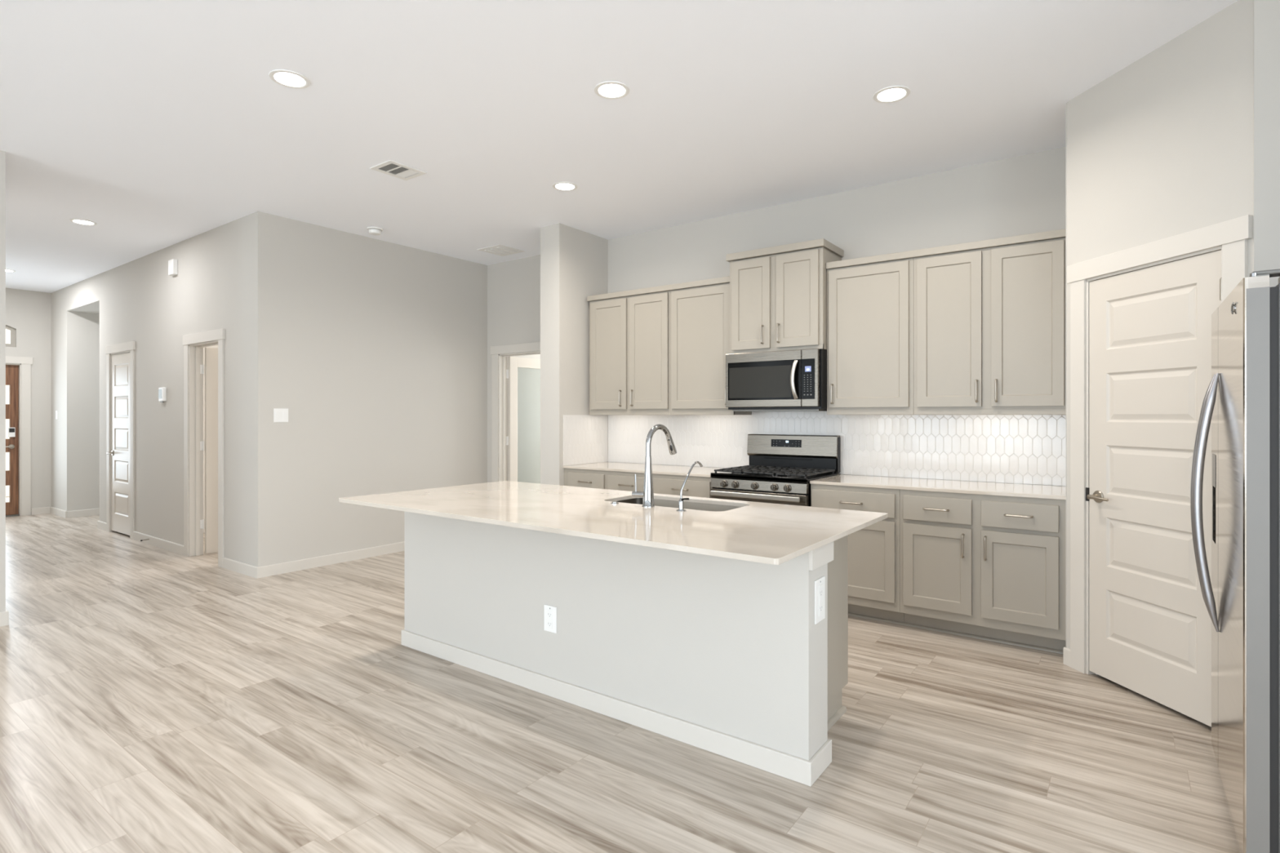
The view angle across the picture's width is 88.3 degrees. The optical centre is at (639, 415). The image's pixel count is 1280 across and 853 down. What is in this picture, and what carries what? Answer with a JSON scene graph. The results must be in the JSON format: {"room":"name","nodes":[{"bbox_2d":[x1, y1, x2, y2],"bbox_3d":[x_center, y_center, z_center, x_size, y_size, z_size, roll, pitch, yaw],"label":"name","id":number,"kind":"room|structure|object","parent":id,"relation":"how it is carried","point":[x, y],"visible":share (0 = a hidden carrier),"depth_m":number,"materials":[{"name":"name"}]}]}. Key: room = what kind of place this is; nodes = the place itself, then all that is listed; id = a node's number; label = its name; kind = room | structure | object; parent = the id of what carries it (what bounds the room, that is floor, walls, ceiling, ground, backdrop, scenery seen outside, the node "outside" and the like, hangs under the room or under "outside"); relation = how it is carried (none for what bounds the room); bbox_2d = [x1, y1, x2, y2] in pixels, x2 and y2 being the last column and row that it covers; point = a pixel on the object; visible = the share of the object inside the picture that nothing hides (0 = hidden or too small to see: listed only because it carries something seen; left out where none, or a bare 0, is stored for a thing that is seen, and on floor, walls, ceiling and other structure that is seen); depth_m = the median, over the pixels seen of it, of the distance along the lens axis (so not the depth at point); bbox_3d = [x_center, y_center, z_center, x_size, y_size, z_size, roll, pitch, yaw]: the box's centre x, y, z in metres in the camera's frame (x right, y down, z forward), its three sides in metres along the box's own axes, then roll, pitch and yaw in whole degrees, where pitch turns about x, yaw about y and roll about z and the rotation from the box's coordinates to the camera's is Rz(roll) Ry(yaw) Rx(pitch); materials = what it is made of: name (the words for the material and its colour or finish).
{"room":"kitchen","nodes":[
{"label":"kitchen","id":0,"kind":"room"},
{"bbox_2d":[0,150,5,612],"bbox_3d":[-6.670,-0.179,0.936,0.115,3.086,8.420,0,0,36],"label":"wall","id":1,"kind":"structure","parent":0,"point":[2,153],"depth_m":4.29,"materials":[{"name":"grey paint"}]},
{"bbox_2d":[0,610,8,626],"bbox_3d":[-6.613,1.319,0.904,0.014,0.091,8.434,0,0,36],"label":"baseboard","id":2,"kind":"structure","parent":1,"relation":"attached to","point":[4,615],"depth_m":4.28,"materials":[{"name":"grey paint"}]},
{"bbox_2d":[5,288,51,508],"bbox_3d":[-8.767,-0.179,8.660,0.120,3.086,1.783,0,0,36],"label":"wall","id":3,"kind":"structure","parent":0,"point":[28,313],"depth_m":9.13,"materials":[{"name":"grey paint"}]},
{"bbox_2d":[5,325,15,346],"bbox_3d":[-8.782,-1.106,8.656,0.040,0.350,0.860,0,0,36],"label":"window","id":4,"kind":"structure","parent":3,"relation":"in","point":[10,331],"depth_m":8.96,"materials":[{"name":"white glass"}]},
{"bbox_2d":[5,364,19,516],"bbox_3d":[-8.770,0.337,8.651,0.125,2.055,0.915,0,0,36],"label":"door","id":5,"kind":"structure","parent":3,"relation":"in","point":[11,371],"depth_m":8.96,"materials":[{"name":"brown wood"}]},
{"bbox_2d":[5,355,32,515],"bbox_3d":[-8.764,0.281,8.646,0.141,2.167,1.181,0,0,36],"label":"door frame","id":6,"kind":"structure","parent":3,"relation":"attached to","point":[24,363],"depth_m":9.02,"materials":[{"name":"grey paint"}]},
{"bbox_2d":[31,506,49,515],"bbox_3d":[-8.713,1.319,8.620,0.014,0.091,1.553,0,0,36],"label":"baseboard","id":7,"kind":"structure","parent":3,"relation":"attached to","point":[42,510],"depth_m":9.15,"materials":[{"name":"white paint"}]},
{"bbox_2d":[77,305,99,510],"bbox_3d":[-6.410,-0.179,9.346,1.548,3.086,2.112,0,0,36],"label":"wall","id":8,"kind":"structure","parent":0,"point":[88,320],"depth_m":8.98,"materials":[{"name":"grey paint"}]},
{"bbox_2d":[66,508,99,518],"bbox_3d":[-7.012,1.319,9.654,0.014,0.091,2.127,0,0,36],"label":"baseboard","id":9,"kind":"structure","parent":8,"relation":"attached to","point":[75,513],"depth_m":8.93,"materials":[{"name":"grey paint"}]},
{"bbox_2d":[51,211,271,567],"bbox_3d":[-5.703,-0.179,7.446,6.257,3.086,0.115,0,0,36],"label":"wall","id":10,"kind":"structure","parent":0,"point":[223,279],"depth_m":6.62,"materials":[{"name":"grey paint"}]},
{"bbox_2d":[55,410,57,419],"bbox_3d":[-8.028,-0.011,9.074,0.080,0.120,0.010,0,0,36],"label":"light switch","id":11,"kind":"object","parent":10,"relation":"attached to","point":[56,411],"visible":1,"depth_m":9.06,"materials":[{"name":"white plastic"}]},
{"bbox_2d":[106,352,129,535],"bbox_3d":[-5.939,0.315,7.534,0.694,2.054,0.094,0,0,36],"label":"door","id":12,"kind":"structure","parent":10,"relation":"in","point":[120,363],"depth_m":7.57,"materials":[{"name":"beige paint"}]},
{"bbox_2d":[105,341,135,539],"bbox_3d":[-5.912,0.271,7.587,0.927,2.187,0.136,0,0,36],"label":"door frame","id":13,"kind":"structure","parent":10,"relation":"attached to","point":[127,347],"depth_m":7.46,"materials":[{"name":"grey paint"}]},
{"bbox_2d":[49,506,257,577],"bbox_3d":[-5.741,1.319,7.394,6.257,0.091,0.014,0,0,36],"label":"baseboard","id":14,"kind":"structure","parent":10,"relation":"attached to","point":[229,564],"depth_m":6.66,"materials":[{"name":"grey paint"}]},
{"bbox_2d":[158,386,166,402],"bbox_3d":[-4.896,-0.213,6.762,0.125,0.155,0.033,0,0,36],"label":"thermostat","id":15,"kind":"object","parent":10,"relation":"attached to","point":[162,391],"visible":1,"depth_m":6.74,"materials":[{"name":"white plastic"}]},
{"bbox_2d":[168,258,177,275],"bbox_3d":[-4.660,-1.479,6.582,0.122,0.150,0.045,0,0,36],"label":"door chime","id":16,"kind":"object","parent":10,"relation":"attached to","point":[172,264],"visible":1,"depth_m":6.55,"materials":[{"name":"white plastic"}]},
{"bbox_2d":[182,328,225,567],"bbox_3d":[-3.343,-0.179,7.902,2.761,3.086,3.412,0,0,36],"label":"door frame","id":17,"kind":"structure","parent":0,"point":[215,346],"depth_m":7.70,"materials":[{"name":"grey paint"}]},
{"bbox_2d":[200,347,217,553],"bbox_3d":[-4.088,0.339,6.722,0.039,2.020,0.700,0,0,36],"label":"door","id":18,"kind":"structure","parent":17,"relation":"in","point":[211,353],"depth_m":6.49,"materials":[{"name":"beige paint"}]},
{"bbox_2d":[271,214,487,564],"bbox_3d":[-2.493,-0.179,6.629,0.115,3.086,2.365,0,0,36],"label":"wall","id":19,"kind":"structure","parent":0,"point":[380,347],"depth_m":6.31,"materials":[{"name":"grey paint"}]},
{"bbox_2d":[273,408,288,422],"bbox_3d":[-3.099,-0.003,5.697,0.010,0.119,0.122,0,0,36],"label":"light switch","id":20,"kind":"object","parent":19,"relation":"attached to","point":[280,415],"visible":1,"depth_m":5.69,"materials":[{"name":"white plastic"}]},
{"bbox_2d":[256,541,404,578],"bbox_3d":[-2.479,1.319,6.539,0.014,0.091,2.494,0,0,36],"label":"baseboard","id":21,"kind":"structure","parent":19,"relation":"attached to","point":[312,562],"depth_m":6.02,"materials":[{"name":"grey paint"}]},
{"bbox_2d":[487,254,540,482],"bbox_3d":[-1.125,-0.179,7.164,1.689,3.086,0.115,0,0,36],"label":"wall","id":22,"kind":"structure","parent":0,"point":[513,286],"depth_m":7.32,"materials":[{"name":"grey paint"}]},
{"bbox_2d":[490,342,540,482],"bbox_3d":[-1.257,0.288,7.247,0.996,2.152,0.136,0,0,36],"label":"door frame","id":23,"kind":"structure","parent":22,"relation":"attached to","point":[500,354],"depth_m":7.45,"materials":[{"name":"grey paint"}]},
{"bbox_2d":[512,354,540,359],"bbox_3d":[-0.027,-0.179,8.247,2.200,3.086,2.932,0,0,36],"label":"wall","id":24,"kind":"structure","parent":0,"point":[535,356],"depth_m":8.14,"materials":[{"name":"grey paint"}]},
{"bbox_2d":[506,356,540,483],"bbox_3d":[-1.270,0.337,7.763,0.102,2.025,0.759,0,0,36],"label":"door","id":25,"kind":"structure","parent":24,"relation":"in","point":[522,374],"depth_m":7.68,"materials":[{"name":"beige paint"}]},
{"bbox_2d":[540,222,608,485],"bbox_3d":[-0.567,-0.179,6.304,0.237,3.086,0.841,0,0,36],"label":"wall","id":26,"kind":"structure","parent":0,"point":[574,262],"depth_m":6.01,"materials":[{"name":"grey paint"}]},
{"bbox_2d":[563,414,608,466],"bbox_3d":[-0.499,0.221,6.190,0.008,0.456,0.634,0,0,36],"label":"backsplash","id":27,"kind":"structure","parent":26,"relation":"attached to","point":[585,437],"depth_m":6.16,"materials":[{"name":"white tile"}]},
{"bbox_2d":[0,0,1238,293],"bbox_3d":[-3.510,-1.772,2.823,16.000,0.100,16.000,0,0,36],"label":"ceiling","id":28,"kind":"structure","parent":0,"point":[157,124],"depth_m":3.67,"materials":[{"name":"white paint"}]},
{"bbox_2d":[5,268,15,271],"bbox_3d":[-7.504,-1.718,7.793,0.188,0.006,0.188,0,0,36],"label":"recessed light","id":29,"kind":"object","parent":28,"relation":"in","point":[6,270],"visible":0.62,"depth_m":7.80,"materials":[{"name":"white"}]},
{"bbox_2d":[69,218,97,225],"bbox_3d":[-4.942,-1.718,5.858,0.188,0.006,0.188,0,0,36],"label":"recessed light","id":30,"kind":"object","parent":28,"relation":"in","point":[80,221],"visible":1,"depth_m":5.86,"materials":[{"name":"white plastic"}]},
{"bbox_2d":[268,69,310,88],"bbox_3d":[-1.789,-1.718,3.372,0.188,0.006,0.188,0,0,36],"label":"recessed light","id":31,"kind":"object","parent":28,"relation":"in","point":[288,78],"visible":1,"depth_m":3.36,"materials":[{"name":"white plastic"}]},
{"bbox_2d":[366,226,382,235],"bbox_3d":[-2.439,-1.696,6.071,0.140,0.050,0.140,0,0,36],"label":"smoke detector","id":32,"kind":"object","parent":28,"relation":"attached to","point":[372,230],"visible":1,"depth_m":6.04,"materials":[{"name":"white plastic"}]},
{"bbox_2d":[369,160,426,180],"bbox_3d":[-1.692,-1.718,4.624,0.244,0.006,0.289,0,0,36],"label":"ceiling vent","id":33,"kind":"object","parent":28,"relation":"in","point":[390,167],"visible":1,"depth_m":4.62,"materials":[{"name":"white plastic"}]},
{"bbox_2d":[477,244,524,256],"bbox_3d":[-1.444,-1.714,6.861,0.345,0.014,0.345,0,0,36],"label":"ceiling vent","id":34,"kind":"object","parent":28,"relation":"in","point":[499,250],"visible":1,"depth_m":6.83,"materials":[{"name":"white plastic"}]},
{"bbox_2d":[552,182,577,191],"bbox_3d":[-0.563,-1.718,4.947,0.188,0.006,0.188,0,0,36],"label":"recessed light","id":35,"kind":"object","parent":28,"relation":"in","point":[563,186],"visible":1,"depth_m":4.94,"materials":[{"name":"white plastic"}]},
{"bbox_2d":[594,80,629,99],"bbox_3d":[-0.149,-1.718,3.486,0.188,0.006,0.188,0,0,36],"label":"recessed light","id":36,"kind":"object","parent":28,"relation":"in","point":[612,90],"visible":1,"depth_m":3.48,"materials":[{"name":"white plastic"}]},
{"bbox_2d":[872,85,910,102],"bbox_3d":[1.347,-1.718,3.532,0.188,0.006,0.188,0,0,36],"label":"recessed light","id":37,"kind":"object","parent":28,"relation":"in","point":[892,94],"visible":1,"depth_m":3.52,"materials":[{"name":"white plastic"}]},
{"bbox_2d":[0,513,1240,852],"bbox_3d":[-3.510,1.394,2.823,16.000,0.060,16.000,0,0,36],"label":"floor","id":38,"kind":"structure","parent":0,"point":[153,700],"depth_m":2.69,"materials":[{"name":"wood"}]},
{"bbox_2d":[564,467,644,491],"bbox_3d":[-0.128,0.918,5.889,0.961,0.893,0.678,0,0,36],"label":"base cabinet","id":39,"kind":"object","parent":38,"relation":"on","point":[600,479],"visible":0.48,"depth_m":5.66,"materials":[{"name":"beige paint"}]},
{"bbox_2d":[563,462,724,477],"bbox_3d":[0.119,0.460,5.729,1.549,0.020,0.631,0,0,36],"label":"countertop","id":40,"kind":"structure","parent":39,"relation":"on","point":[605,466],"depth_m":5.67,"materials":[{"name":"stone"}]},
{"bbox_2d":[401,497,848,786],"bbox_3d":[-0.161,0.918,3.498,2.543,0.893,0.801,0,0,36],"label":"kitchen island","id":41,"kind":"object","parent":38,"relation":"on","point":[729,658],"visible":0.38,"depth_m":2.91,"materials":[{"name":"grey paint"}]},
{"bbox_2d":[543,604,556,633],"bbox_3d":[-0.438,0.991,3.217,0.082,0.127,0.008,0,0,36],"label":"electrical outlet","id":42,"kind":"object","parent":41,"relation":"attached to","point":[549,611],"visible":1,"depth_m":3.21,"materials":[{"name":"white plastic"}]},
{"bbox_2d":[547,608,551,628],"bbox_3d":[-0.440,0.991,3.215,0.031,0.091,0.003,0,0,36],"label":"receptacle","id":43,"kind":"object","parent":42,"relation":"attached to","point":[549,611],"depth_m":3.21,"materials":[{"name":"white plastic"}]},
{"bbox_2d":[338,480,888,564],"bbox_3d":[-0.251,0.460,3.326,2.585,0.020,1.210,0,0,36],"label":"island countertop","id":44,"kind":"structure","parent":41,"relation":"on","point":[768,533],"depth_m":2.91,"materials":[{"name":"stone"}]},
{"bbox_2d":[631,424,676,507],"bbox_3d":[0.076,0.246,3.361,0.120,0.408,0.253,0,0,36],"label":"kitchen faucet","id":45,"kind":"object","parent":44,"relation":"on","point":[647,494],"visible":1,"depth_m":3.26,"materials":[{"name":"silver metal"}]},
{"bbox_2d":[617,497,719,505],"bbox_3d":[0.184,0.577,3.437,0.770,0.212,0.390,0,0,36],"label":"sink","id":46,"kind":"object","parent":44,"relation":"in","point":[636,500],"visible":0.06,"depth_m":3.76,"materials":[{"name":"grey metal"}]},
{"bbox_2d":[676,461,702,511],"bbox_3d":[0.240,0.335,3.166,0.076,0.231,0.155,0,0,36],"label":"tap","id":47,"kind":"object","parent":44,"relation":"on","point":[681,503],"visible":1,"depth_m":3.13,"materials":[{"name":"silver metal"}]},
{"bbox_2d":[814,576,825,624],"bbox_3d":[0.689,0.704,2.522,0.008,0.164,0.098,0,0,36],"label":"electrical outlet","id":48,"kind":"object","parent":41,"relation":"attached to","point":[820,584],"visible":1,"depth_m":2.51,"materials":[{"name":"white plastic"}]},
{"bbox_2d":[818,583,822,616],"bbox_3d":[0.691,0.704,2.521,0.003,0.118,0.034,0,0,36],"label":"receptacle","id":49,"kind":"object","parent":48,"relation":"attached to","point":[820,585],"depth_m":2.52,"materials":[{"name":"white plastic"}]},
{"bbox_2d":[652,473,712,497],"bbox_3d":[0.496,0.918,5.431,0.584,0.893,0.678,0,0,36],"label":"drawer","id":50,"kind":"object","parent":38,"relation":"on","point":[695,486],"visible":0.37,"depth_m":5.18,"materials":[{"name":"beige paint"}]},
{"bbox_2d":[710,434,840,506],"bbox_3d":[1.024,0.716,5.005,0.758,1.127,0.719,0,0,36],"label":"gas range","id":51,"kind":"object","parent":38,"relation":"on","point":[781,468],"visible":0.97,"depth_m":4.98,"materials":[{"name":"silver metal"}]},
{"bbox_2d":[710,488,808,506],"bbox_3d":[0.837,0.826,4.750,0.754,0.556,0.085,0,0,36],"label":"oven","id":52,"kind":"object","parent":51,"relation":"in","point":[757,495],"depth_m":4.71,"materials":[{"name":"grey metal"}]},
{"bbox_2d":[710,471,836,483],"bbox_3d":[1.015,0.448,4.993,0.758,0.036,0.604,0,0,36],"label":"cooktop","id":53,"kind":"object","parent":51,"relation":"in","point":[725,477],"depth_m":4.78,"materials":[{"name":"black metal"}]},
{"bbox_2d":[810,484,904,622],"bbox_3d":[1.591,0.918,4.628,0.594,0.893,0.678,0,0,36],"label":"base cabinet","id":54,"kind":"object","parent":38,"relation":"on","point":[873,550],"visible":0.53,"depth_m":4.32,"materials":[{"name":"beige paint"}]},
{"bbox_2d":[899,489,1066,650],"bbox_3d":[2.193,0.918,4.187,0.897,0.893,0.678,0,0,36],"label":"base cabinet","id":55,"kind":"object","parent":38,"relation":"on","point":[993,566],"visible":0.97,"depth_m":3.93,"materials":[{"name":"beige paint"}]},
{"bbox_2d":[809,474,1066,500],"bbox_3d":[1.962,0.460,4.377,1.493,0.020,0.631,0,0,36],"label":"countertop","id":56,"kind":"structure","parent":55,"relation":"on","point":[1028,491],"depth_m":4.22,"materials":[{"name":"stone"}]},
{"bbox_2d":[1190,268,1279,852],"bbox_3d":[2.340,0.471,2.069,0.914,1.786,0.912,0,0,36],"label":"refrigerator","id":57,"kind":"object","parent":38,"relation":"on","point":[1241,402],"visible":1,"depth_m":1.93,"materials":[{"name":"grey metal"}]},
{"bbox_2d":[608,146,1066,486],"bbox_3d":[1.867,-0.179,4.919,5.328,3.086,0.115,0,0,36],"label":"wall","id":58,"kind":"structure","parent":0,"point":[1024,194],"depth_m":4.91,"materials":[{"name":"grey paint"}]},
{"bbox_2d":[589,290,671,414],"bbox_3d":[-0.026,-0.538,6.003,0.907,1.060,0.375,0,0,36],"label":"upper cabinet","id":59,"kind":"object","parent":58,"relation":"attached to","point":[630,336],"visible":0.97,"depth_m":5.85,"materials":[{"name":"beige paint"}]},
{"bbox_2d":[586,275,729,301],"bbox_3d":[0.221,-1.091,5.839,1.521,0.046,0.346,0,0,36],"label":"crown molding","id":60,"kind":"structure","parent":59,"relation":"attached to","point":[725,279],"depth_m":5.66,"materials":[{"name":"beige paint"}]},
{"bbox_2d":[671,282,751,414],"bbox_3d":[0.584,-0.538,5.556,0.604,1.060,0.375,0,0,36],"label":"upper cabinet","id":61,"kind":"object","parent":58,"relation":"attached to","point":[700,315],"visible":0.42,"depth_m":5.44,"materials":[{"name":"beige paint"}]},
{"bbox_2d":[729,247,841,354],"bbox_3d":[1.115,-0.851,5.122,0.759,0.735,0.446,0,0,36],"label":"upper cabinet","id":62,"kind":"object","parent":58,"relation":"attached to","point":[778,302],"visible":0.88,"depth_m":4.94,"materials":[{"name":"beige paint"}]},
{"bbox_2d":[725,348,826,411],"bbox_3d":[1.092,-0.259,5.093,0.761,0.446,0.501,0,0,36],"label":"microwave","id":63,"kind":"object","parent":62,"relation":"attached to","point":[784,380],"visible":1,"depth_m":4.90,"materials":[{"name":"silver metal"}]},
{"bbox_2d":[725,238,844,262],"bbox_3d":[1.121,-1.245,5.131,0.792,0.052,0.424,0,0,36],"label":"crown molding","id":64,"kind":"structure","parent":62,"relation":"attached to","point":[822,242],"depth_m":4.93,"materials":[{"name":"beige paint"}]},
{"bbox_2d":[608,411,1066,486],"bbox_3d":[1.222,0.107,5.316,3.800,0.685,0.008,0,0,36],"label":"backsplash","id":65,"kind":"structure","parent":58,"relation":"attached to","point":[1021,449],"depth_m":4.86,"materials":[{"name":"white tile"}]},
{"bbox_2d":[826,257,913,414],"bbox_3d":[1.686,-0.538,4.747,0.601,1.060,0.375,0,0,36],"label":"upper cabinet","id":66,"kind":"object","parent":58,"relation":"attached to","point":[870,306],"visible":0.92,"depth_m":4.62,"materials":[{"name":"beige paint"}]},
{"bbox_2d":[913,237,1066,414],"bbox_3d":[2.287,-0.538,4.306,0.887,1.060,0.375,0,0,36],"label":"upper cabinet","id":67,"kind":"object","parent":58,"relation":"attached to","point":[989,324],"visible":0.88,"depth_m":4.16,"materials":[{"name":"beige paint"}]},
{"bbox_2d":[826,228,1066,269],"bbox_3d":[2.053,-1.091,4.495,1.487,0.046,0.346,0,0,36],"label":"crown molding","id":68,"kind":"structure","parent":67,"relation":"on","point":[1060,233],"depth_m":4.30,"materials":[{"name":"beige paint"}]},
{"bbox_2d":[1066,102,1066,647],"bbox_3d":[2.558,-0.179,3.906,0.020,3.086,0.702,0,0,36],"label":"wall","id":69,"kind":"structure","parent":0,"point":[1066,103],"depth_m":3.63,"materials":[{"name":"grey paint"}]},
{"bbox_2d":[848,612,1062,653],"bbox_3d":[1.841,1.356,4.210,1.492,0.016,0.016,0,0,36],"label":"trim","id":70,"kind":"structure","parent":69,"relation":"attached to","point":[1051,650],"depth_m":4.10,"materials":[{"name":"beige paint"}]},
{"bbox_2d":[1066,0,1253,648],"bbox_3d":[2.466,-0.179,3.148,0.100,3.086,0.970,0,0,-9],"label":"wall","id":71,"kind":"structure","parent":0,"point":[1162,147],"depth_m":3.05,"materials":[{"name":"grey paint"}]},
{"bbox_2d":[1062,647,1070,666],"bbox_3d":[2.409,1.319,3.145,0.014,0.091,0.980,0,0,-9],"label":"baseboard","id":72,"kind":"structure","parent":71,"relation":"attached to","point":[1066,651],"depth_m":3.60,"materials":[{"name":"grey paint"}]},
{"bbox_2d":[1085,249,1222,727],"bbox_3d":[2.406,0.319,3.137,0.095,2.047,0.713,0,0,-9],"label":"door","id":73,"kind":"structure","parent":71,"relation":"in","point":[1150,328],"depth_m":3.12,"materials":[{"name":"beige paint"}]},
{"bbox_2d":[1066,214,1252,675],"bbox_3d":[2.456,0.274,3.144,0.121,2.180,0.931,0,0,-9],"label":"door frame","id":74,"kind":"structure","parent":71,"relation":"attached to","point":[1231,237],"depth_m":3.48,"materials":[{"name":"grey paint"}]},
{"bbox_2d":[1253,0,1279,287],"bbox_3d":[2.849,-0.179,2.460,0.836,3.086,0.100,0,0,36],"label":"wall","id":75,"kind":"structure","parent":0,"point":[1266,12],"depth_m":2.64,"materials":[{"name":"grey paint"}]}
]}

